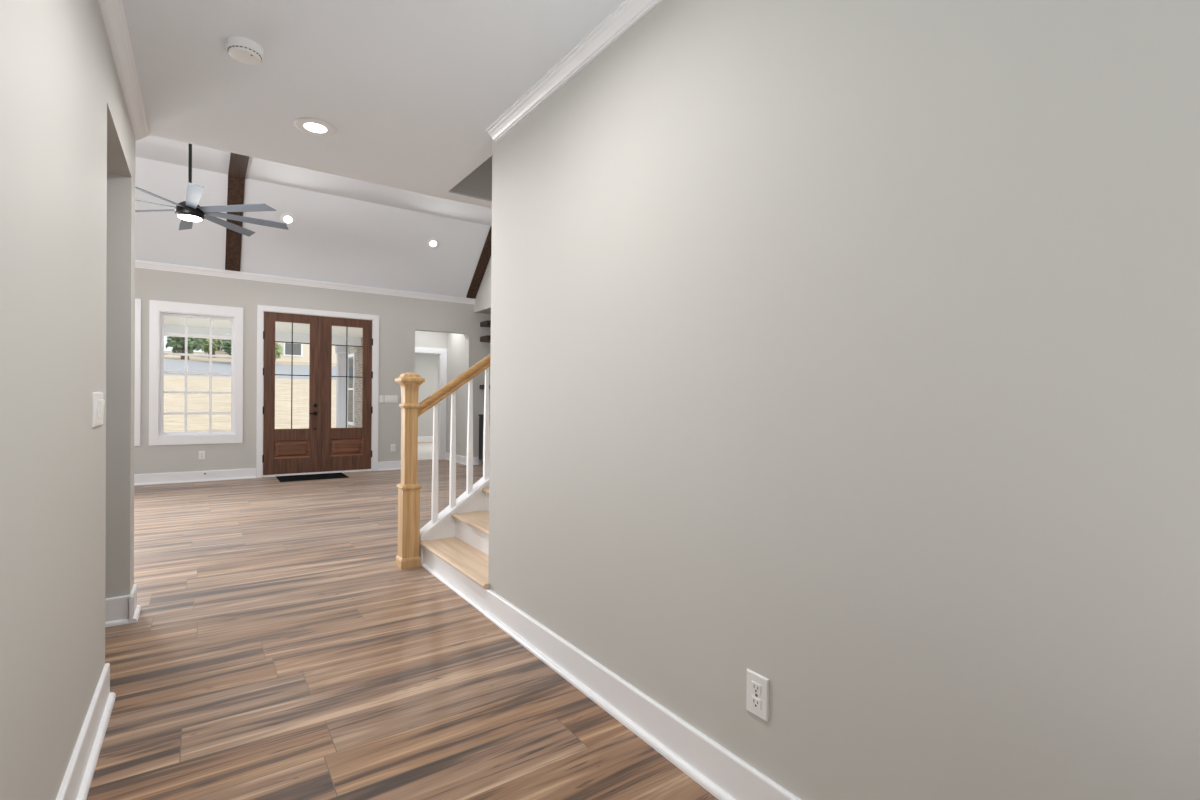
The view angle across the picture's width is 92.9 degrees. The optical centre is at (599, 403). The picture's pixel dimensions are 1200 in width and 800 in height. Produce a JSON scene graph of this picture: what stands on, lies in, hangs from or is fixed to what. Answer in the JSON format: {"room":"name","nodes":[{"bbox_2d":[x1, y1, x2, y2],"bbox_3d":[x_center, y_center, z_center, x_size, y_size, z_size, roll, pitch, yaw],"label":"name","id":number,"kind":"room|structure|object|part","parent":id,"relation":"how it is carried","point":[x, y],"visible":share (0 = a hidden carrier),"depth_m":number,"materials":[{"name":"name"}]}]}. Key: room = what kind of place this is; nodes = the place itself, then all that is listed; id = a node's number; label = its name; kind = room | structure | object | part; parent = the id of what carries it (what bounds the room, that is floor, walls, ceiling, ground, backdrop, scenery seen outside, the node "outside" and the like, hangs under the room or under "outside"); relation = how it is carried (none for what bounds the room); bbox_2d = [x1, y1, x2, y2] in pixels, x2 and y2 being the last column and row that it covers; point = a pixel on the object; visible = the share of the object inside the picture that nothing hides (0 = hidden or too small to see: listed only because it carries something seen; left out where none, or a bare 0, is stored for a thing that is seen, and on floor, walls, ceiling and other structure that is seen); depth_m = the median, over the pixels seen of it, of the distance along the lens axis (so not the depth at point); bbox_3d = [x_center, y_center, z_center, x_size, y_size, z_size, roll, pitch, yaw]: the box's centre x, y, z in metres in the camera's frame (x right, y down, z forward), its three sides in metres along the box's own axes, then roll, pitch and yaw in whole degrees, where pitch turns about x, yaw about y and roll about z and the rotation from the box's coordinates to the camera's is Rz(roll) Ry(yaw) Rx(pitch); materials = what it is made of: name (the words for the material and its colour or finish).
{"room":"house hallway","nodes":[
{"label":"house hallway","id":0,"kind":"room"},
{"bbox_2d":[0,0,134,799],"bbox_3d":[-0.955,-0.134,0.716,0.130,2.655,5.870,0,1,-35],"label":"wall","id":1,"kind":"structure","parent":0,"point":[67,139],"depth_m":1.50,"materials":[{"name":"beige paint"}]},
{"bbox_2d":[56,663,115,799],"bbox_3d":[-0.578,1.121,0.308,0.033,0.140,4.735,0,1,-35],"label":"baseboard","id":2,"kind":"structure","parent":1,"relation":"attached to","point":[77,780],"depth_m":1.83,"materials":[{"name":"white wood"}]},
{"bbox_2d":[92,392,104,426],"bbox_3d":[-1.755,0.018,1.989,0.012,0.116,0.281,0,1,-35],"label":"light switch","id":3,"kind":"object","parent":1,"relation":"attached to","point":[98,403],"visible":1,"depth_m":1.97,"materials":[{"name":"white plastic"}]},
{"bbox_2d":[98,0,149,140],"bbox_3d":[-0.861,-1.436,0.757,0.061,0.050,5.865,0,1,-35],"label":"crown molding","id":4,"kind":"structure","parent":1,"relation":"attached to","point":[113,14],"depth_m":2.44,"materials":[{"name":"white wood"}]},
{"bbox_2d":[164,316,362,337],"bbox_3d":[-8.734,-1.436,7.958,10.750,0.060,3.520,0,1,-35],"label":"ceiling","id":5,"kind":"structure","parent":0,"point":[282,327],"depth_m":10.27,"materials":[{"name":"white paint"}]},
{"bbox_2d":[134,268,490,474],"bbox_3d":[-5.521,-0.433,7.975,8.750,3.025,0.150,0,1,-35],"label":"wall","id":6,"kind":"structure","parent":0,"point":[399,317],"depth_m":8.48,"materials":[{"name":"beige paint"}]},
{"bbox_2d":[134,299,140,445],"bbox_3d":[-6.513,-0.415,7.260,1.055,1.930,0.150,0,1,-35],"label":"window","id":7,"kind":"structure","parent":6,"relation":"in","point":[137,400],"depth_m":7.48,"materials":[{"name":"white wood"}]},
{"bbox_2d":[149,300,242,445],"bbox_3d":[-5.576,-0.410,7.913,1.055,1.930,0.150,0,1,-35],"label":"window","id":8,"kind":"structure","parent":6,"relation":"in","point":[158,310],"depth_m":7.86,"materials":[{"name":"white wood"}]},
{"bbox_3d":[-5.584,-0.013,7.933,0.838,0.865,0.030,0,1,-35],"label":"sash","id":9,"kind":"part","parent":8,"relation":"part of","materials":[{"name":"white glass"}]},
{"bbox_3d":[-5.592,-0.816,7.950,0.838,0.820,0.030,0,1,-35],"label":"sash","id":10,"kind":"part","parent":8,"relation":"part of","materials":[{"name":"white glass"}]},
{"bbox_2d":[199,451,204,458],"bbox_3d":[-5.512,0.709,7.903,0.078,0.120,0.009,0,1,-35],"label":"wall outlet","id":11,"kind":"object","parent":6,"relation":"attached to","point":[201,453],"visible":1,"depth_m":7.90,"materials":[{"name":"white plastic"}]},
{"bbox_2d":[134,461,400,484],"bbox_3d":[-6.033,0.998,7.531,7.114,0.140,0.033,0,1,-35],"label":"baseboard","id":12,"kind":"structure","parent":6,"relation":"attached to","point":[214,475],"depth_m":7.90,"materials":[{"name":"white wood"}]},
{"bbox_2d":[135,260,475,304],"bbox_3d":[-5.566,-1.828,7.796,8.160,0.092,0.055,0,1,-35],"label":"crown molding","id":13,"kind":"structure","parent":6,"relation":"attached to","point":[138,263],"depth_m":8.49,"materials":[{"name":"white wood"}]},
{"bbox_2d":[256,305,378,477],"bbox_3d":[-4.305,-0.177,8.786,1.692,2.507,0.196,0,1,-35],"label":"door","id":14,"kind":"structure","parent":6,"relation":"in","point":[319,448],"depth_m":8.73,"materials":[{"name":"brown wood"}]},
{"bbox_3d":[-4.620,0.678,8.560,0.483,0.270,0.034,0,1,-35],"label":"raised panel","id":15,"kind":"part","parent":14,"relation":"part of","materials":[{"name":"brown wood"}]},
{"bbox_3d":[-3.994,0.681,8.996,0.480,0.270,0.034,0,1,-35],"label":"raised panel","id":16,"kind":"part","parent":14,"relation":"part of","materials":[{"name":"brown wood"}]},
{"bbox_2d":[379,395,383,402],"bbox_3d":[-3.545,-0.080,9.258,0.071,0.120,0.012,0,1,-35],"label":"light switch","id":17,"kind":"object","parent":6,"relation":"attached to","point":[381,397],"visible":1,"depth_m":9.26,"materials":[{"name":"white plastic"}]},
{"bbox_2d":[385,395,397,402],"bbox_3d":[-3.417,-0.081,9.347,0.192,0.116,0.012,0,1,-35],"label":"light switch","id":18,"kind":"object","parent":6,"relation":"attached to","point":[388,398],"visible":1,"depth_m":9.34,"materials":[{"name":"white plastic"}]},
{"bbox_2d":[391,444,395,450],"bbox_3d":[-3.398,0.719,9.376,0.078,0.120,0.009,0,1,-35],"label":"wall outlet","id":19,"kind":"object","parent":6,"relation":"attached to","point":[393,446],"visible":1,"depth_m":9.38,"materials":[{"name":"white plastic"}]},
{"bbox_2d":[480,335,490,341],"bbox_3d":[-1.637,-1.154,10.382,1.030,0.090,0.319,0,1,-35],"label":"floating shelf","id":20,"kind":"object","parent":6,"relation":"attached to","point":[487,338],"visible":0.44,"depth_m":10.03,"materials":[{"name":"brown wood"}]},
{"bbox_2d":[480,320,490,327],"bbox_3d":[-1.634,-1.419,10.379,1.030,0.080,0.319,0,1,-35],"label":"floating shelf","id":21,"kind":"object","parent":6,"relation":"attached to","point":[487,323],"visible":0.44,"depth_m":10.05,"materials":[{"name":"brown wood"}]},
{"bbox_2d":[135,135,491,298],"bbox_3d":[-4.046,-2.530,5.489,8.312,1.445,5.600,0,1,-35],"label":"ceiling","id":22,"kind":"structure","parent":0,"point":[345,230],"depth_m":8.01,"materials":[{"name":"white paint"}]},
{"bbox_2d":[135,144,288,236],"bbox_3d":[-3.891,-2.300,5.418,1.565,1.098,1.565,1,1,25],"label":"ceiling fan","id":23,"kind":"object","parent":22,"relation":"hanging from","point":[188,211],"visible":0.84,"depth_m":5.40,"materials":[{"name":"black metal"}]},
{"bbox_3d":[-4.358,-1.851,5.470,0.760,0.036,0.111,1,1,7],"label":"blade","id":24,"kind":"part","parent":23,"relation":"part of","materials":[{"name":"grey metal"}]},
{"bbox_3d":[-4.256,-1.847,5.129,0.760,0.036,0.111,0,1,-38],"label":"blade","id":25,"kind":"part","parent":23,"relation":"part of","materials":[{"name":"grey metal"}]},
{"bbox_3d":[-3.944,-1.842,4.960,0.111,0.036,0.760,1,1,7],"label":"blade","id":26,"kind":"part","parent":23,"relation":"part of","materials":[{"name":"grey metal"}]},
{"bbox_3d":[-4.189,-1.852,5.782,0.111,0.036,0.760,0,1,-38],"label":"blade","id":27,"kind":"part","parent":23,"relation":"part of","materials":[{"name":"grey metal"}]},
{"bbox_3d":[-3.603,-1.839,5.061,0.111,0.036,0.760,0,1,-38],"label":"blade","id":28,"kind":"part","parent":23,"relation":"part of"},
{"bbox_3d":[-3.848,-1.849,5.884,0.111,0.036,0.760,1,1,7],"label":"blade","id":29,"kind":"part","parent":23,"relation":"part of","materials":[{"name":"grey metal"}]},
{"bbox_3d":[-3.434,-1.840,5.374,0.760,0.036,0.111,1,1,7],"label":"blade","id":30,"kind":"part","parent":23,"relation":"part of","materials":[{"name":"grey metal"}]},
{"bbox_3d":[-3.535,-1.844,5.715,0.760,0.036,0.111,0,1,-38],"label":"blade","id":31,"kind":"part","parent":23,"relation":"part of","materials":[{"name":"grey metal"}]},
{"bbox_2d":[225,153,248,270],"bbox_3d":[-3.897,-2.358,6.205,0.178,1.019,4.460,0,1,-35],"label":"ceiling beam","id":32,"kind":"structure","parent":22,"relation":"attached to","point":[238,163],"depth_m":7.37,"materials":[{"name":"brown wood"}]},
{"bbox_2d":[280,213,295,225],"bbox_3d":[-4.288,-2.536,7.841,0.198,0.139,0.144,0,1,-35],"label":"recessed light","id":33,"kind":"object","parent":22,"relation":"in","point":[289,219],"visible":0.92,"depth_m":7.84,"materials":[{"name":"white plastic"}]},
{"bbox_2d":[427,238,439,248],"bbox_3d":[-2.631,-2.528,8.996,0.198,0.139,0.144,0,1,-35],"label":"recessed light","id":34,"kind":"object","parent":22,"relation":"in","point":[432,243],"visible":1,"depth_m":8.99,"materials":[{"name":"white plastic"}]},
{"bbox_2d":[466,226,491,298],"bbox_3d":[-0.997,-2.343,8.225,0.166,1.019,4.460,0,1,-35],"label":"ceiling beam","id":35,"kind":"structure","parent":22,"relation":"attached to","point":[485,256],"depth_m":9.67,"materials":[{"name":"brown wood"}]},
{"bbox_2d":[348,338,361,427],"bbox_3d":[-4.838,-0.481,11.789,0.030,3.350,5.310,0,1,-35],"label":"wall","id":36,"kind":"structure","parent":0,"point":[357,350],"depth_m":12.28,"materials":[{"name":"brick"}]},
{"bbox_2d":[348,353,354,425],"bbox_3d":[-5.619,-0.324,12.900,0.060,1.600,0.800,0,1,-35],"label":"window","id":37,"kind":"structure","parent":36,"relation":"in","point":[351,357],"depth_m":12.89,"materials":[{"name":"white wood"}]},
{"bbox_3d":[-5.621,-0.324,12.898,0.005,1.460,0.660,0,1,-35],"label":"pane","id":38,"kind":"part","parent":37,"relation":"part of","materials":[{"name":"clear glass"}]},
{"bbox_2d":[122,0,624,208],"bbox_3d":[0.354,-1.507,1.514,8.300,0.495,6.020,0,1,-35],"label":"ceiling","id":39,"kind":"structure","parent":0,"point":[411,91],"depth_m":2.56,"materials":[{"name":"white paint"}]},
{"bbox_2d":[225,36,263,64],"bbox_3d":[-1.471,-1.458,2.364,0.136,0.048,0.136,0,1,-35],"label":"smoke detector","id":40,"kind":"object","parent":39,"relation":"attached to","point":[242,49],"visible":1,"depth_m":2.33,"materials":[{"name":"white plastic"}]},
{"bbox_2d":[294,118,336,136],"bbox_3d":[-1.530,-1.486,3.068,0.208,0.006,0.208,0,1,-35],"label":"recessed light","id":41,"kind":"object","parent":39,"relation":"in","point":[312,126],"visible":1,"depth_m":3.06,"materials":[{"name":"white plastic"}]},
{"bbox_2d":[86,443,717,799],"bbox_3d":[-2.727,1.169,5.920,11.500,0.100,17.000,0,1,-35],"label":"floor","id":42,"kind":"structure","parent":0,"point":[279,647],"depth_m":2.44,"materials":[{"name":"brown wood"}]},
{"bbox_2d":[276,472,348,481],"bbox_3d":[-4.226,1.074,8.387,0.890,0.012,0.585,0,1,-35],"label":"door mat","id":43,"kind":"object","parent":42,"relation":"on","point":[324,475],"visible":1,"depth_m":8.33,"materials":[{"name":"black rubber"}]},
{"bbox_2d":[420,477,489,613],"bbox_3d":[0.090,0.097,4.394,2.628,2.130,1.249,0,1,-35],"label":"staircase","id":44,"kind":"structure","parent":42,"relation":"on","point":[454,549],"depth_m":3.91,"materials":[{"name":"white wood"}]},
{"bbox_2d":[395,354,489,568],"bbox_3d":[-0.287,-0.338,4.797,2.756,2.985,0.166,0,1,-35],"label":"stair railing","id":45,"kind":"object","parent":44,"relation":"on","point":[408,556],"visible":0.67,"depth_m":4.06,"materials":[{"name":"beige wood"}]},
{"bbox_3d":[-1.366,1.115,4.069,0.140,0.068,0.140,0,1,-35],"label":"moulding","id":46,"kind":"part","parent":45,"relation":"part of","materials":[{"name":"beige wood"}]},
{"bbox_3d":[-1.359,0.499,4.064,0.120,1.300,0.120,0,1,-35],"label":"newel post","id":47,"kind":"part","parent":45,"relation":"part of","materials":[{"name":"beige wood"}]},
{"bbox_3d":[-0.229,-0.864,4.829,2.627,1.934,0.064,0,1,-35],"label":"handrail","id":48,"kind":"part","parent":45,"relation":"part of","materials":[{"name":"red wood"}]},
{"bbox_2d":[478,414,489,464],"bbox_3d":[-1.227,0.654,9.377,0.672,0.900,2.413,0,1,-35],"label":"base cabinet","id":49,"kind":"object","parent":42,"relation":"on","point":[481,418],"visible":0.07,"depth_m":10.08,"materials":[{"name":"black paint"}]},
{"bbox_2d":[415,354,437,435],"bbox_3d":[-3.299,-0.253,13.401,4.100,2.600,4.230,0,1,-35],"label":"wall","id":50,"kind":"structure","parent":0,"point":[426,365],"depth_m":14.99,"materials":[{"name":"beige paint"}]},
{"bbox_2d":[418,436,432,441],"bbox_3d":[-4.495,0.935,15.023,4.000,0.170,0.033,0,1,-35],"label":"baseboard","id":51,"kind":"structure","parent":50,"relation":"attached to","point":[420,438],"depth_m":14.97,"materials":[{"name":"white wood"}]},
{"bbox_2d":[445,452,478,464],"bbox_3d":[-2.587,1.009,10.613,0.227,0.140,1.153,0,1,-35],"label":"baseboard","id":52,"kind":"structure","parent":50,"relation":"attached to","point":[460,459],"depth_m":10.29,"materials":[{"name":"white wood"}]},
{"bbox_2d":[415,330,446,348],"bbox_3d":[-3.353,-0.226,10.835,1.320,2.610,0.120,0,1,-35],"label":"wall","id":53,"kind":"structure","parent":0,"point":[427,339],"depth_m":10.84,"materials":[{"name":"beige paint"}]},
{"bbox_2d":[415,347,446,459],"bbox_3d":[-3.427,0.001,10.775,1.032,2.135,0.140,0,1,-35],"label":"door frame","id":54,"kind":"structure","parent":53,"relation":"in","point":[442,353],"depth_m":10.97,"materials":[{"name":"white wood"}]},
{"bbox_2d":[446,333,465,455],"bbox_3d":[-3.088,-0.224,10.356,1.206,2.600,0.970,0,1,-35],"label":"wall","id":55,"kind":"structure","parent":0,"point":[456,343],"depth_m":10.55,"materials":[{"name":"beige paint"}]},
{"bbox_2d":[450,156,491,199],"bbox_3d":[0.534,-2.318,5.208,3.990,1.643,0.140,0,1,-35],"label":"wall header","id":56,"kind":"structure","parent":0,"point":[478,183],"depth_m":4.15,"materials":[{"name":"beige paint"}]},
{"bbox_2d":[474,257,490,313],"bbox_3d":[-0.104,-1.003,8.259,1.340,4.260,5.560,0,1,-35],"label":"wall","id":57,"kind":"structure","parent":0,"point":[483,297],"depth_m":9.79,"materials":[{"name":"beige paint"}]},
{"bbox_2d":[488,0,1199,799],"bbox_3d":[0.801,-0.125,1.256,0.130,2.645,4.750,0,1,-35],"label":"wall","id":58,"kind":"structure","parent":0,"point":[844,355],"depth_m":1.36,"materials":[{"name":"beige paint"}]},
{"bbox_2d":[486,0,660,141],"bbox_3d":[0.751,-1.422,1.170,0.061,0.050,4.700,0,1,-35],"label":"crown molding","id":59,"kind":"structure","parent":58,"relation":"attached to","point":[628,12],"depth_m":2.40,"materials":[{"name":"white wood"}]},
{"bbox_2d":[483,589,800,799],"bbox_3d":[0.722,1.127,1.219,0.033,0.140,4.745,0,1,-35],"label":"baseboard","id":60,"kind":"structure","parent":58,"relation":"attached to","point":[723,774],"depth_m":2.03,"materials":[{"name":"white wood"}]},
{"bbox_2d":[746,669,768,721],"bbox_3d":[0.449,0.834,1.634,0.009,0.120,0.078,0,1,-35],"label":"wall outlet","id":61,"kind":"object","parent":58,"relation":"attached to","point":[757,690],"visible":1,"depth_m":1.63,"materials":[{"name":"white plastic"}]},
{"bbox_2d":[751,696,760,709],"bbox_3d":[0.446,0.855,1.633,0.002,0.029,0.034,0,1,-35],"label":"receptacle","id":62,"kind":"object","parent":61,"relation":"attached to","point":[755,700],"depth_m":1.63,"materials":[{"name":"white plastic"}]},
{"bbox_2d":[752,681,760,694],"bbox_3d":[0.447,0.813,1.632,0.002,0.029,0.034,0,1,-35],"label":"receptacle","id":63,"kind":"object","parent":61,"relation":"attached to","point":[756,685],"depth_m":1.63,"materials":[{"name":"white plastic"}]},
{"bbox_3d":[-8.762,1.124,7.981,10.750,0.120,3.520,0,1,-35],"label":"floor","id":64,"kind":"structure","parent":0,"visible":0},
{"bbox_2d":[335,346,349,427],"bbox_3d":[-5.434,-0.079,12.021,0.240,2.288,0.240,0,1,-35],"label":"porch column","id":65,"kind":"structure","parent":64,"relation":"on","point":[340,351],"depth_m":11.94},
{"bbox_2d":[164,325,360,346],"bbox_3d":[-9.555,-1.334,9.137,10.750,0.179,0.250,0,1,-35],"label":"beam","id":66,"kind":"structure","parent":65,"relation":"on","point":[284,337],"depth_m":11.21,"materials":[{"name":"white wood"}]},
{"label":"outside","id":67,"kind":"structure","parent":0,"visible":0},
{"bbox_2d":[164,350,336,365],"bbox_3d":[-21.082,-3.897,56.548,150.000,2.318,33.000,0,1,-35],"label":"ground","id":68,"kind":"structure","parent":67,"point":[166,357],"depth_m":37.63,"materials":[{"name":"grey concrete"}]},
{"bbox_2d":[165,336,206,359],"bbox_3d":[-25.171,-3.753,34.762,2.088,2.134,2.223,0,1,-35],"label":"tree","id":69,"kind":"object","parent":68,"relation":"on","point":[178,343],"visible":0.6,"depth_m":34.39,"materials":[{"name":"green plant"}]},
{"bbox_2d":[199,338,222,357],"bbox_3d":[-26.417,-4.248,38.790,2.415,2.276,2.204,0,1,-35],"label":"tree","id":70,"kind":"object","parent":68,"relation":"on","point":[215,346],"visible":0.22,"depth_m":38.52,"materials":[{"name":"green plant"}]},
{"bbox_2d":[215,342,228,354],"bbox_3d":[-33.265,-6.619,54.113,6.800,4.700,7.800,0,1,-35],"label":"house","id":71,"kind":"structure","parent":68,"relation":"on","point":[216,352],"depth_m":49.92,"materials":[{"name":"brick"}]},
{"bbox_2d":[219,339,230,354],"bbox_3d":[-21.745,-3.442,34.491,2.179,2.223,2.150,0,1,-35],"label":"tree","id":72,"kind":"object","parent":68,"relation":"on","point":[226,345],"visible":0.11,"depth_m":33.83,"materials":[{"name":"green plant"}]},
{"bbox_2d":[263,342,282,360],"bbox_3d":[-21.552,-3.447,37.288,1.562,1.556,1.709,0,1,-35],"label":"tree","id":73,"kind":"object","parent":68,"relation":"on","point":[278,348],"visible":0.28,"depth_m":37.26,"materials":[{"name":"green plant"}]},
{"bbox_2d":[275,342,336,362],"bbox_3d":[-21.078,-6.444,46.760,14.800,6.900,9.800,0,1,-35],"label":"house","id":74,"kind":"structure","parent":68,"relation":"on","point":[300,351],"depth_m":40.86,"materials":[{"name":"beige"}]},
{"bbox_3d":[-21.875,-4.000,40.682,1.000,1.000,0.030,0,1,-35],"label":"pane","id":75,"kind":"part","parent":74,"relation":"part of","materials":[{"name":"glass"}]},
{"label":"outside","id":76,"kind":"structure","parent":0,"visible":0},
{"bbox_2d":[164,360,336,379],"bbox_3d":[-8.246,-1.820,38.101,150.000,1.232,12.000,0,1,-35],"label":"street","id":77,"kind":"structure","parent":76,"point":[169,365],"depth_m":31.87,"materials":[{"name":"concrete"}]},
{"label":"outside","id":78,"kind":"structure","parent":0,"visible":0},
{"bbox_2d":[164,375,432,443],"bbox_3d":[-0.064,0.039,26.340,150.000,2.100,16.700,0,1,-35],"label":"ground","id":79,"kind":"structure","parent":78,"point":[173,402],"depth_m":18.50,"materials":[{"name":"beige soil"}]},
{"bbox_3d":[-2.965,-0.069,1.249,2.560,2.450,2.440,0,1,-35],"label":"wall","id":80,"kind":"structure","parent":0,"visible":0},
{"bbox_2d":[105,584,140,626],"bbox_3d":[-3.575,1.070,2.346,2.623,0.140,0.233,0,1,-35],"label":"baseboard","id":81,"kind":"structure","parent":80,"relation":"attached to","point":[120,610],"depth_m":2.98,"materials":[{"name":"white wood"}]}
]}

